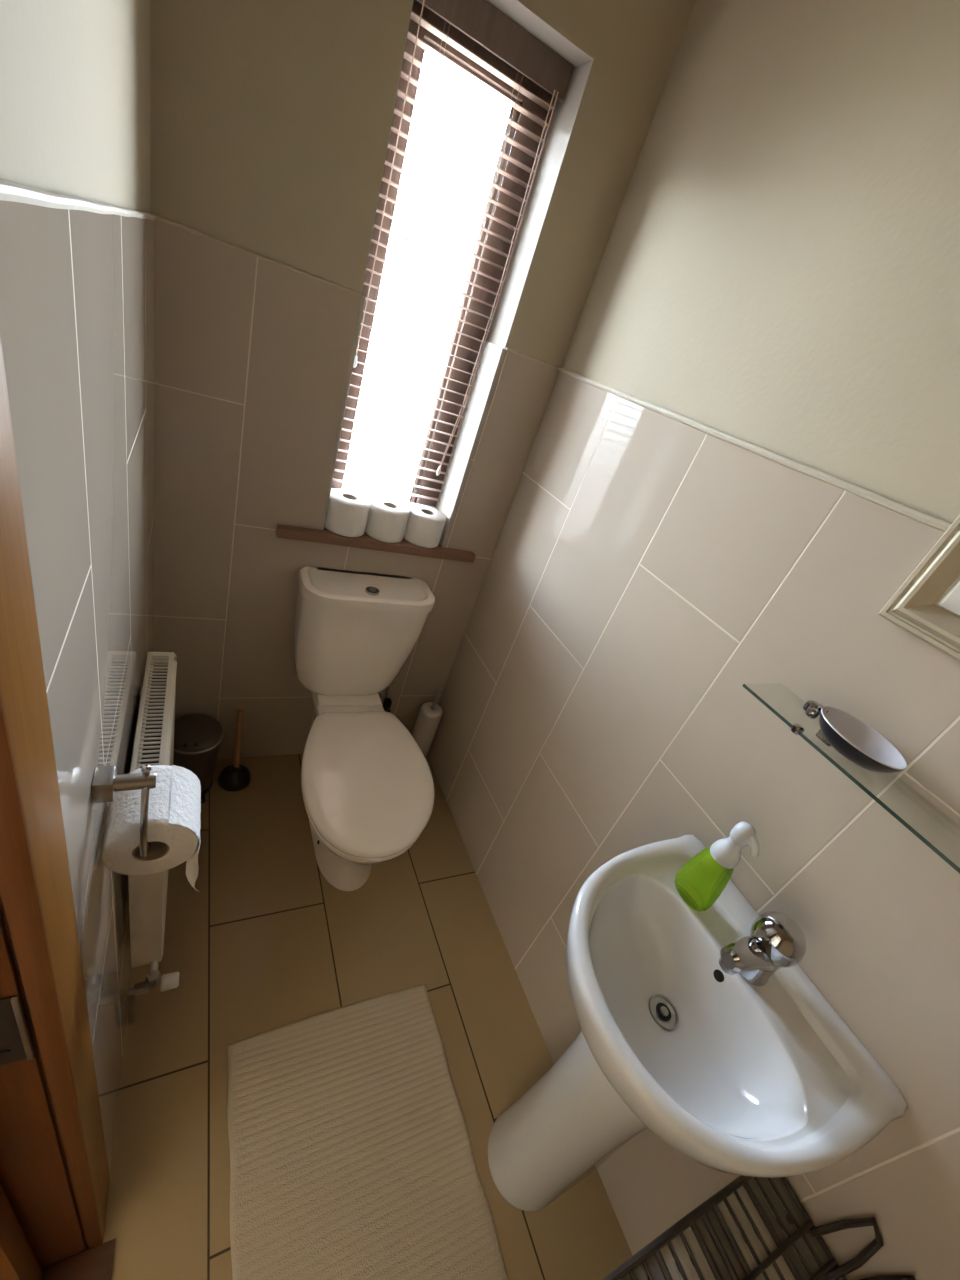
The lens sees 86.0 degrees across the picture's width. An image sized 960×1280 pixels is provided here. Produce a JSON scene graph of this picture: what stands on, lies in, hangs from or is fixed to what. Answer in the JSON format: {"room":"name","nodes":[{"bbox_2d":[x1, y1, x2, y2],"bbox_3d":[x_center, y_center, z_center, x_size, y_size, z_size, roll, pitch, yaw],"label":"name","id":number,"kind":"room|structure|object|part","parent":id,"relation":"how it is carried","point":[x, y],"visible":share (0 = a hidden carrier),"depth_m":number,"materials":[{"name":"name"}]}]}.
{"room":"bathroom","nodes":[
{"label":"bathroom","id":0,"kind":"room"},
{"bbox_2d":[0,0,155,1178],"bbox_3d":[-0.378,0.041,0.343,0.140,2.500,2.475,3,34,-29],"label":"wall","id":1,"kind":"structure","parent":0,"point":[77,287],"depth_m":0.49,"materials":[{"name":"white tile"}]},
{"bbox_2d":[0,180,155,219],"bbox_3d":[-0.419,-0.498,0.598,0.009,0.010,1.022,3,34,-29],"label":"trim","id":2,"kind":"structure","parent":1,"relation":"attached to","point":[9,191],"depth_m":0.34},
{"bbox_2d":[41,1239,114,1279],"bbox_3d":[-0.571,1.258,0.582,0.178,0.004,0.754,3,34,-29],"label":"threshold","id":3,"kind":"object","parent":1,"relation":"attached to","point":[96,1263],"depth_m":0.86,"materials":[{"name":"red wood"}]},
{"bbox_2d":[92,765,156,856],"bbox_3d":[-0.443,0.182,0.653,0.061,0.140,0.130,3,34,-29],"label":"toilet roll holder","id":4,"kind":"object","parent":1,"relation":"attached to","point":[105,783],"visible":0.99,"depth_m":0.60,"materials":[{"name":"silver metal"}]},
{"bbox_3d":[-0.410,0.167,0.607,0.049,0.019,0.019,3,34,-29],"label":"post","id":5,"kind":"part","parent":4,"relation":"part of","materials":[{"name":"silver metal"}]},
{"bbox_3d":[-0.426,0.183,0.663,0.011,0.140,0.130,3,34,-29],"label":"wire arm","id":6,"kind":"part","parent":4,"relation":"part of","materials":[{"name":"silver metal"}]},
{"bbox_2d":[101,765,200,891],"bbox_3d":[-0.453,0.269,0.722,0.116,0.165,0.104,3,34,-29],"label":"toilet roll","id":7,"kind":"object","parent":4,"relation":"on","point":[174,823],"visible":0.91,"depth_m":0.68,"materials":[{"name":"white paper"}]},
{"bbox_2d":[127,652,178,1023],"bbox_3d":[-0.707,0.441,1.139,0.098,0.705,0.441,3,34,-29],"label":"radiator","id":8,"kind":"object","parent":1,"relation":"attached to","point":[154,736],"visible":0.68,"depth_m":1.01,"materials":[{"name":"white metal"}]},
{"bbox_3d":[-0.714,0.359,1.093,0.010,0.508,0.387,3,34,-29],"label":"panel","id":9,"kind":"part","parent":8,"relation":"part of","materials":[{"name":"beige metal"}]},
{"bbox_3d":[-0.620,0.470,0.957,0.054,0.512,0.012,3,34,-29],"label":"panel","id":10,"kind":"part","parent":8,"relation":"part of","materials":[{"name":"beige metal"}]},
{"bbox_2d":[130,652,174,771],"bbox_3d":[-0.616,0.146,0.973,0.050,0.006,0.407,3,34,-29],"label":"grille","id":11,"kind":"object","parent":8,"relation":"attached to","point":[153,659],"depth_m":0.99,"materials":[{"name":"metal"}]},
{"bbox_3d":[-0.770,0.241,1.242,0.054,0.512,0.012,3,34,-29],"label":"panel","id":12,"kind":"part","parent":8,"relation":"part of","materials":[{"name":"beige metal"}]},
{"bbox_3d":[-0.679,0.362,1.113,0.015,0.506,0.387,3,34,-29],"label":"panel","id":13,"kind":"part","parent":8,"relation":"part of","materials":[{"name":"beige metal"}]},
{"bbox_2d":[42,754,631,1279],"bbox_3d":[-0.695,1.182,0.716,2.466,0.080,2.610,3,34,-29],"label":"floor","id":14,"kind":"structure","parent":0,"point":[265,943],"depth_m":1.30,"materials":[{"name":"tile"}]},
{"bbox_2d":[173,714,223,803],"bbox_3d":[-0.894,0.367,1.605,0.158,0.251,0.158,13,30,-14],"label":"pedal bin","id":15,"kind":"object","parent":14,"relation":"on","point":[198,738],"visible":0.68,"depth_m":1.54,"materials":[{"name":"grey metal"}]},
{"bbox_3d":[-0.859,0.274,1.549,0.154,0.022,0.154,3,34,-29],"label":"bin lid","id":16,"kind":"part","parent":15,"relation":"part of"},
{"bbox_2d":[218,710,250,791],"bbox_3d":[-0.786,0.367,1.685,0.101,0.241,0.130,20,29,-1],"label":"plunger","id":17,"kind":"object","parent":14,"relation":"on","point":[235,776],"visible":1,"depth_m":1.69,"materials":[{"name":"black rubber"}]},
{"bbox_2d":[218,764,250,791],"bbox_3d":[-0.815,0.444,1.715,0.101,0.068,0.101,3,34,-29],"label":"cup","id":18,"kind":"object","parent":17,"relation":"on","point":[234,777],"depth_m":1.69,"materials":[{"name":"black rubber"}]},
{"bbox_3d":[-0.794,0.326,1.690,0.019,0.185,0.099,3,34,-29],"label":"handle","id":19,"kind":"part","parent":17,"relation":"part of","materials":[{"name":"brown wood"}]},
{"bbox_2d":[293,567,434,890],"bbox_3d":[-0.333,0.322,1.498,0.399,0.781,0.730,3,34,-29],"label":"toilet","id":20,"kind":"object","parent":14,"relation":"on","point":[367,784],"visible":1,"depth_m":1.46,"materials":[{"name":"beige ceramic"}]},
{"bbox_3d":[-0.302,0.376,1.389,0.347,0.016,0.483,3,34,-29],"label":"seat","id":21,"kind":"part","parent":20,"relation":"part of","materials":[{"name":"white plastic"}]},
{"bbox_3d":[-0.322,-0.142,1.520,0.397,0.037,0.168,3,34,-29],"label":"cistern lid","id":22,"kind":"part","parent":20,"relation":"part of","materials":[{"name":"beige ceramic"}]},
{"bbox_3d":[-0.295,0.358,1.378,0.351,0.025,0.487,3,34,-29],"label":"seat lid","id":23,"kind":"part","parent":20,"relation":"part of","materials":[{"name":"white plastic"}]},
{"bbox_3d":[-0.312,-0.143,1.496,0.024,0.009,0.024,3,34,-29],"label":"push plate","id":24,"kind":"part","parent":20,"relation":"part of","materials":[{"name":"silver metal"}]},
{"bbox_2d":[227,984,508,1279],"bbox_3d":[-0.249,1.086,1.069,0.487,0.009,0.585,3,34,-29],"label":"bath mat","id":25,"kind":"object","parent":14,"relation":"on","point":[352,1157],"visible":1,"depth_m":1.07,"materials":[{"name":"beige fabric"}]},
{"bbox_2d":[412,687,442,757],"bbox_3d":[-0.206,0.333,1.954,0.085,0.396,0.085,3,34,-29],"label":"toilet brush","id":26,"kind":"object","parent":14,"relation":"on","point":[430,714],"visible":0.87,"depth_m":1.91,"materials":[{"name":"white plastic"}]},
{"bbox_3d":[-0.161,0.216,1.886,0.015,0.111,0.015,3,34,-29],"label":"handle","id":27,"kind":"part","parent":26,"relation":"part of","materials":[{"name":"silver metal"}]},
{"bbox_2d":[488,834,907,1210],"bbox_3d":[0.209,0.785,0.923,0.402,0.930,0.433,3,34,-29],"label":"washbasin","id":28,"kind":"object","parent":14,"relation":"on","point":[703,1029],"visible":1,"depth_m":0.77,"materials":[{"name":"white ceramic"}]},
{"bbox_2d":[710,821,759,868],"bbox_3d":[0.387,0.363,0.840,0.049,0.184,0.071,3,34,-29],"label":"soap dispenser pump","id":29,"kind":"object","parent":28,"relation":"on","point":[726,852],"visible":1,"depth_m":0.81,"materials":[{"name":"white plastic"}]},
{"bbox_2d":[719,911,805,985],"bbox_3d":[0.404,0.460,0.758,0.148,0.118,0.071,3,34,-29],"label":"mixer tap","id":30,"kind":"object","parent":28,"relation":"on","point":[759,953],"depth_m":0.74,"materials":[{"name":"silver metal"}]},
{"bbox_2d":[602,1175,915,1279],"bbox_3d":[0.291,1.107,0.713,0.427,0.662,0.359,3,34,-29],"label":"basket","id":31,"kind":"object","parent":14,"relation":"on","point":[715,1246],"visible":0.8,"depth_m":0.73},
{"bbox_3d":[0.382,1.095,0.910,0.011,0.545,0.011,15,30,-10],"label":"leg","id":32,"kind":"part","parent":31,"relation":"part of","materials":[{"name":"metal"}]},
{"bbox_2d":[150,0,694,758],"bbox_3d":[-0.329,-0.591,1.427,1.276,2.500,0.215,3,34,-29],"label":"wall","id":33,"kind":"structure","parent":0,"point":[270,120],"depth_m":1.16,"materials":[{"name":"beige paint"}]},
{"bbox_2d":[156,216,361,295],"bbox_3d":[-0.440,-0.788,1.068,0.395,0.011,0.009,3,34,-29],"label":"trim","id":34,"kind":"structure","parent":33,"relation":"attached to","point":[157,217],"depth_m":1.05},
{"bbox_2d":[378,685,391,712],"bbox_3d":[-0.334,0.185,1.814,0.033,0.128,0.115,3,34,-29],"label":"supply valve","id":35,"kind":"object","parent":33,"relation":"attached to","point":[386,702],"visible":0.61,"depth_m":1.79,"materials":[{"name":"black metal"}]},
{"bbox_3d":[-0.326,0.234,1.801,0.028,0.058,0.034,3,34,-29],"label":"valve knob","id":36,"kind":"part","parent":35,"relation":"part of","materials":[{"name":"black plastic"}]},
{"bbox_2d":[276,0,594,562],"bbox_3d":[-0.141,-0.797,1.318,0.602,1.162,0.216,3,34,-29],"label":"window","id":37,"kind":"structure","parent":33,"relation":"in","point":[565,112],"depth_m":1.30,"materials":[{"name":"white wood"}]},
{"bbox_2d":[324,489,370,536],"bbox_3d":[-0.383,-0.365,1.476,0.122,0.097,0.122,3,34,-29],"label":"toilet roll","id":38,"kind":"object","parent":37,"relation":"on","point":[348,510],"visible":0.9,"depth_m":1.44,"materials":[{"name":"white paper"}]},
{"bbox_3d":[-0.308,-0.319,1.576,0.602,0.028,0.161,3,34,-29],"label":"sill","id":39,"kind":"part","parent":37,"relation":"part of","materials":[{"name":"brown wood"}]},
{"bbox_2d":[365,497,409,542],"bbox_3d":[-0.277,-0.357,1.535,0.122,0.094,0.122,3,34,-29],"label":"toilet roll","id":40,"kind":"object","parent":37,"relation":"on","point":[387,519],"visible":0.94,"depth_m":1.50,"materials":[{"name":"white paper"}]},
{"bbox_2d":[403,504,445,547],"bbox_3d":[-0.174,-0.353,1.593,0.122,0.093,0.122,3,34,-29],"label":"toilet roll","id":41,"kind":"object","parent":37,"relation":"on","point":[425,524],"visible":0.95,"depth_m":1.55,"materials":[{"name":"white paper"}]},
{"bbox_3d":[-0.165,-0.843,1.380,0.386,1.162,0.055,3,34,-29],"label":"frame","id":42,"kind":"part","parent":37,"relation":"part of","materials":[{"name":"brown wood"}]},
{"bbox_2d":[331,0,572,509],"bbox_3d":[-0.137,-0.823,1.325,0.369,1.120,0.075,3,34,-29],"label":"blind","id":43,"kind":"object","parent":37,"relation":"attached to","point":[479,20],"visible":0.79,"depth_m":1.17,"materials":[{"name":"brown wood"}]},
{"bbox_3d":[-0.209,-0.960,1.135,0.010,0.640,0.004,12,31,-16],"label":"tilt cord","id":44,"kind":"part","parent":43,"relation":"part of","materials":[{"name":"beige plastic"}]},
{"bbox_3d":[-0.228,-0.825,1.297,0.002,1.070,0.036,3,34,-29],"label":"ladder cord","id":45,"kind":"part","parent":43,"relation":"part of","materials":[{"name":"beige plastic"}]},
{"bbox_3d":[-0.074,-0.818,1.384,0.002,1.070,0.036,3,34,-29],"label":"ladder cord","id":46,"kind":"part","parent":43,"relation":"part of","materials":[{"name":"beige plastic"}]},
{"bbox_3d":[0.025,-0.860,1.339,0.032,0.855,0.008,12,30,-15],"label":"pull cord","id":47,"kind":"part","parent":43,"relation":"part of","materials":[{"name":"beige plastic"}]},
{"bbox_2d":[505,347,558,368],"bbox_3d":[0.144,-0.760,1.396,0.176,0.011,0.009,3,34,-29],"label":"trim","id":48,"kind":"structure","parent":33,"relation":"attached to","point":[506,348],"depth_m":1.39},
{"bbox_2d":[427,0,959,1279],"bbox_3d":[0.585,0.086,0.884,0.160,2.500,2.475,3,34,-29],"label":"wall","id":49,"kind":"structure","parent":0,"point":[778,271],"depth_m":0.91,"materials":[{"name":"beige tile"}]},
{"bbox_2d":[558,367,951,531],"bbox_3d":[0.619,-0.146,0.677,0.012,0.013,2.100,3,34,-29],"label":"trim","id":50,"kind":"structure","parent":49,"relation":"attached to","point":[912,513],"depth_m":0.86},
{"bbox_2d":[743,684,959,873],"bbox_3d":[0.554,0.228,0.650,0.110,0.028,0.520,3,34,-29],"label":"glass shelf","id":51,"kind":"object","parent":49,"relation":"attached to","point":[797,729],"visible":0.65,"depth_m":0.68,"materials":[{"name":"grey"}]},
{"bbox_2d":[803,700,906,772],"bbox_3d":[0.514,0.141,0.706,0.120,0.036,0.116,21,29,-1],"label":"soap dish","id":52,"kind":"object","parent":51,"relation":"on","point":[855,740],"visible":1,"depth_m":0.72,"materials":[{"name":"silver"}]},
{"bbox_2d":[878,515,959,660],"bbox_3d":[0.738,-0.152,0.441,0.024,0.582,0.420,3,34,-29],"label":"wall mirror","id":53,"kind":"object","parent":49,"relation":"attached to","point":[926,605],"visible":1,"depth_m":0.68,"materials":[{"name":"beige glass"}]},
{"bbox_2d":[936,578,959,616],"bbox_3d":[0.747,-0.152,0.446,0.004,0.500,0.338,3,34,-29],"label":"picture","id":54,"kind":"object","parent":53,"relation":"attached to","point":[947,589],"depth_m":0.67,"materials":[{"name":"white"}]},
{"bbox_3d":[-0.867,0.230,-0.284,1.310,2.500,2.600,3,34,-29],"label":"wall","id":55,"kind":"structure","parent":0,"visible":0},
{"bbox_2d":[0,337,109,1279],"bbox_3d":[-0.554,0.393,-0.088,0.840,2.080,0.898,3,34,-29],"label":"door","id":56,"kind":"structure","parent":55,"relation":"in","point":[54,1173],"depth_m":0.45,"materials":[{"name":"orange wood"}]}
]}

